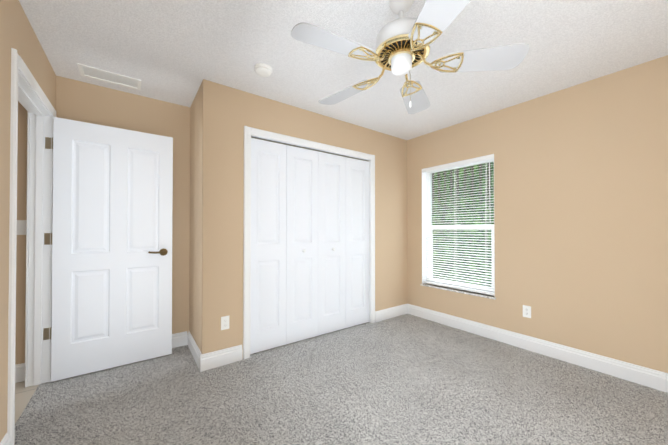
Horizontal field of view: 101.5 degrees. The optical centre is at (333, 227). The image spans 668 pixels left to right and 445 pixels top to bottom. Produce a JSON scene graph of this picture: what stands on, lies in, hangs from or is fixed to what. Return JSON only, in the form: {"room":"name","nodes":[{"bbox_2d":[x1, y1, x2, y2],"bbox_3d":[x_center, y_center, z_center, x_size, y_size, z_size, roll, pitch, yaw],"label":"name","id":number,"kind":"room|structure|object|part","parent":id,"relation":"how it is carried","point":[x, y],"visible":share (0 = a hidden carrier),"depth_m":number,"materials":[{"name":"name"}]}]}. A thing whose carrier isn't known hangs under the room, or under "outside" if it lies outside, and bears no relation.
{"room":"empty bedroom","nodes":[
{"label":"empty bedroom","id":0,"kind":"room"},
{"bbox_2d":[15,381,38,423],"bbox_3d":[-1.848,1.226,0.267,1.515,0.096,3.890,0,-1,-36],"label":"floor","id":1,"kind":"structure","parent":0,"point":[23,395],"depth_m":1.92,"materials":[{"name":"beige tile"}]},
{"bbox_2d":[0,0,55,441],"bbox_3d":[-1.210,-0.043,0.676,0.115,2.440,3.775,0,-1,-36],"label":"wall","id":2,"kind":"structure","parent":0,"point":[17,33],"depth_m":1.39,"materials":[{"name":"beige paint"}]},
{"bbox_2d":[0,432,10,444],"bbox_3d":[-0.897,1.107,0.351,0.016,0.135,2.605,0,-1,-36],"label":"baseboard","id":3,"kind":"structure","parent":2,"relation":"attached to","point":[6,440],"depth_m":1.37,"materials":[{"name":"white wood"}]},
{"bbox_2d":[7,48,55,444],"bbox_3d":[-2.003,0.152,1.752,0.113,2.070,0.850,0,-1,-36],"label":"door frame","id":4,"kind":"structure","parent":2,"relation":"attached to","point":[39,250],"depth_m":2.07,"materials":[{"name":"white wood"}]},
{"bbox_2d":[43,117,172,381],"bbox_3d":[-1.873,0.165,2.329,0.845,2.030,0.046,0,-1,-36],"label":"entry door","id":5,"kind":"structure","parent":4,"relation":"attached to","point":[111,229],"depth_m":2.29,"materials":[{"name":"white wood"}]},
{"bbox_3d":[-2.194,0.080,2.096,0.050,1.565,0.042,0,-1,-36],"label":"entry door hinges","id":6,"kind":"part","parent":5,"relation":"part of","materials":[{"name":"metal"}]},
{"bbox_2d":[148,248,167,255],"bbox_3d":[-1.604,0.227,2.520,0.189,0.066,0.148,0,-1,-36],"label":"door handle","id":7,"kind":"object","parent":5,"relation":"attached to","point":[163,252],"depth_m":2.50,"materials":[{"name":"brown metal"}]},
{"bbox_2d":[15,76,189,364],"bbox_3d":[-1.484,-0.023,2.890,5.200,2.440,0.115,0,-1,-36],"label":"wall","id":8,"kind":"structure","parent":0,"point":[76,100],"depth_m":2.54,"materials":[{"name":"beige paint"}]},
{"bbox_2d":[15,363,24,382],"bbox_3d":[-2.955,1.119,1.716,1.450,0.135,0.016,0,-1,-36],"label":"baseboard","id":9,"kind":"structure","parent":8,"relation":"attached to","point":[19,368],"depth_m":2.10,"materials":[{"name":"white wood"}]},
{"bbox_2d":[17,220,25,234],"bbox_3d":[-2.419,0.000,2.123,0.070,0.115,0.010,0,-1,-36],"label":"hall light switch","id":10,"kind":"object","parent":8,"relation":"attached to","point":[21,227],"visible":0.79,"depth_m":2.12,"materials":[{"name":"white plastic"}]},
{"bbox_2d":[172,332,183,347],"bbox_3d":[-1.877,1.126,2.500,0.985,0.135,0.030,0,-1,-36],"label":"baseboard","id":11,"kind":"structure","parent":8,"relation":"attached to","point":[177,338],"depth_m":2.73,"materials":[{"name":"white wood"}]},
{"bbox_2d":[189,85,200,347],"bbox_3d":[-1.282,-0.025,2.629,0.115,2.440,0.545,0,-1,-36],"label":"wall","id":12,"kind":"structure","parent":0,"point":[194,274],"depth_m":2.57,"materials":[{"name":"beige paint"}]},
{"bbox_2d":[184,331,203,371],"bbox_3d":[-1.287,1.126,2.515,0.016,0.135,0.646,0,-1,-36],"label":"baseboard","id":13,"kind":"structure","parent":12,"relation":"attached to","point":[198,356],"depth_m":2.47,"materials":[{"name":"white wood"}]},
{"bbox_2d":[199,79,406,353],"bbox_3d":[-0.066,-0.021,3.115,2.650,2.440,0.115,0,-1,-36],"label":"wall","id":14,"kind":"structure","parent":0,"point":[227,114],"depth_m":2.46,"materials":[{"name":"beige paint"}]},
{"bbox_2d":[204,345,242,370],"bbox_3d":[-0.961,1.125,2.364,0.330,0.135,0.016,0,-1,-36],"label":"baseboard","id":15,"kind":"structure","parent":14,"relation":"attached to","point":[218,358],"depth_m":2.36,"materials":[{"name":"white wood"}]},
{"bbox_2d":[221,316,228,329],"bbox_3d":[-0.949,0.832,2.381,0.070,0.115,0.008,0,-1,-36],"label":"outlet","id":16,"kind":"object","parent":14,"relation":"attached to","point":[223,322],"visible":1,"depth_m":2.38,"materials":[{"name":"white plastic"}]},
{"bbox_2d":[243,126,374,359],"bbox_3d":[-0.151,0.137,2.968,1.660,2.120,0.018,0,-1,-36],"label":"door frame","id":17,"kind":"structure","parent":14,"relation":"attached to","point":[248,131],"depth_m":2.51,"materials":[{"name":"white wood"}]},
{"bbox_2d":[251,135,370,322],"bbox_3d":[-0.190,0.163,3.022,1.580,2.070,0.114,0,-1,-36],"label":"liner","id":18,"kind":"object","parent":14,"relation":"attached to","point":[251,135],"depth_m":3.43,"materials":[{"name":"white wood"}]},
{"bbox_2d":[250,137,368,353],"bbox_3d":[-0.172,0.167,2.995,1.532,2.037,0.069,0,-1,-36],"label":"bifold closet door","id":19,"kind":"structure","parent":18,"relation":"attached to","point":[309,243],"depth_m":2.91,"materials":[{"name":"white painted wood"}]},
{"bbox_2d":[375,303,407,321],"bbox_3d":[0.766,1.136,3.636,0.600,0.135,0.016,0,-1,-36],"label":"baseboard","id":20,"kind":"structure","parent":14,"relation":"attached to","point":[392,312],"depth_m":3.62,"materials":[{"name":"white wood"}]},
{"bbox_2d":[14,314,667,444],"bbox_3d":[0.326,1.238,1.867,3.885,0.100,3.890,0,-1,-36],"label":"floor carpet","id":21,"kind":"object","parent":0,"point":[407,379],"visible":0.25,"depth_m":1.88,"materials":[{"name":"grey carpet"}]},
{"bbox_2d":[19,0,667,139],"bbox_3d":[-0.284,-1.306,1.441,5.400,0.100,3.890,0,-1,-36],"label":"ceiling","id":22,"kind":"structure","parent":0,"point":[175,51],"depth_m":1.90,"materials":[{"name":"white paint"}]},
{"bbox_2d":[77,63,140,89],"bbox_3d":[-1.853,-1.246,2.272,0.400,0.006,0.200,0,-1,-36],"label":"ceiling vent","id":23,"kind":"object","parent":22,"relation":"in","point":[106,76],"visible":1,"depth_m":2.26,"materials":[{"name":"white plastic"}]},
{"bbox_2d":[254,63,271,76],"bbox_3d":[-0.556,-1.231,2.147,0.140,0.038,0.140,0,-1,-36],"label":"smoke detector","id":24,"kind":"object","parent":22,"relation":"attached to","point":[262,69],"visible":1,"depth_m":2.11,"materials":[{"name":"white plastic"}]},
{"bbox_2d":[291,0,528,113],"bbox_3d":[0.339,-0.956,1.510,1.194,0.600,1.194,0,-1,-36],"label":"ceiling fan","id":25,"kind":"object","parent":22,"relation":"hanging from","point":[403,46],"visible":1,"depth_m":1.41,"materials":[{"name":"white wood"}]},
{"bbox_3d":[0.001,-0.886,1.320,0.425,0.040,0.195,0,-1,-36],"label":"blade","id":26,"kind":"part","parent":25,"relation":"part of","materials":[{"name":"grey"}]},
{"bbox_3d":[0.072,-0.882,1.790,0.195,0.040,0.425,0,-1,-36],"label":"blade","id":27,"kind":"part","parent":25,"relation":"part of","materials":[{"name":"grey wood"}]},
{"bbox_3d":[0.372,-1.056,1.506,0.280,0.400,0.280,0,-1,-36],"label":"motor","id":28,"kind":"part","parent":25,"relation":"part of","materials":[{"name":"white"}]},
{"bbox_3d":[0.372,-0.944,1.505,0.300,0.040,0.300,0,-1,-36],"label":"brass dish","id":29,"kind":"part","parent":25,"relation":"part of","materials":[{"name":"beige"}]},
{"bbox_3d":[0.554,-0.881,1.877,0.412,0.040,0.292,0,-1,-36],"label":"blade","id":30,"kind":"part","parent":25,"relation":"part of","materials":[{"name":"grey"}]},
{"bbox_3d":[0.436,-0.888,1.095,0.292,0.040,0.412,0,-1,-36],"label":"blade","id":31,"kind":"part","parent":25,"relation":"part of","materials":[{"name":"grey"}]},
{"bbox_3d":[0.784,-0.885,1.442,0.365,0.040,0.365,0,-1,-36],"label":"blade","id":32,"kind":"part","parent":25,"relation":"part of","materials":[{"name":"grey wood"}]},
{"bbox_2d":[407,55,667,372],"bbox_3d":[1.810,-0.022,2.971,0.200,2.440,3.890,0,-1,-36],"label":"wall","id":33,"kind":"structure","parent":0,"point":[581,210],"depth_m":2.38,"materials":[{"name":"beige paint"}]},
{"bbox_2d":[420,154,495,299],"bbox_3d":[1.508,-0.009,3.336,0.192,1.560,0.939,0,-1,-36],"label":"window unit","id":34,"kind":"structure","parent":33,"relation":"in","point":[428,227],"depth_m":3.31,"materials":[{"name":"white plastic"}]},
{"bbox_3d":[1.484,0.761,3.312,0.132,0.020,0.939,0,-1,-36],"label":"sill","id":35,"kind":"part","parent":34,"relation":"part of","materials":[{"name":"stone"}]},
{"bbox_3d":[1.559,-0.019,3.374,0.004,1.450,0.825,0,-1,-36],"label":"glass","id":36,"kind":"part","parent":34,"relation":"part of","materials":[{"name":"clear glass"}]},
{"bbox_2d":[523,305,530,317],"bbox_3d":[1.892,0.825,2.677,0.008,0.115,0.070,0,-1,-36],"label":"outlet","id":37,"kind":"object","parent":33,"relation":"attached to","point":[528,311],"visible":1,"depth_m":2.67,"materials":[{"name":"white plastic"}]},
{"bbox_2d":[408,304,667,392],"bbox_3d":[1.909,1.127,2.643,0.016,0.135,2.970,0,-1,-36],"label":"baseboard","id":38,"kind":"structure","parent":33,"relation":"attached to","point":[648,377],"depth_m":2.47,"materials":[{"name":"white wood"}]},
{"label":"outside","id":39,"kind":"structure","parent":0,"visible":0},
{"bbox_2d":[432,162,493,286],"bbox_3d":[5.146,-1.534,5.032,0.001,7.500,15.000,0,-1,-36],"label":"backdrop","id":40,"kind":"structure","parent":39,"point":[445,190],"depth_m":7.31,"materials":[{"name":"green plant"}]}
]}

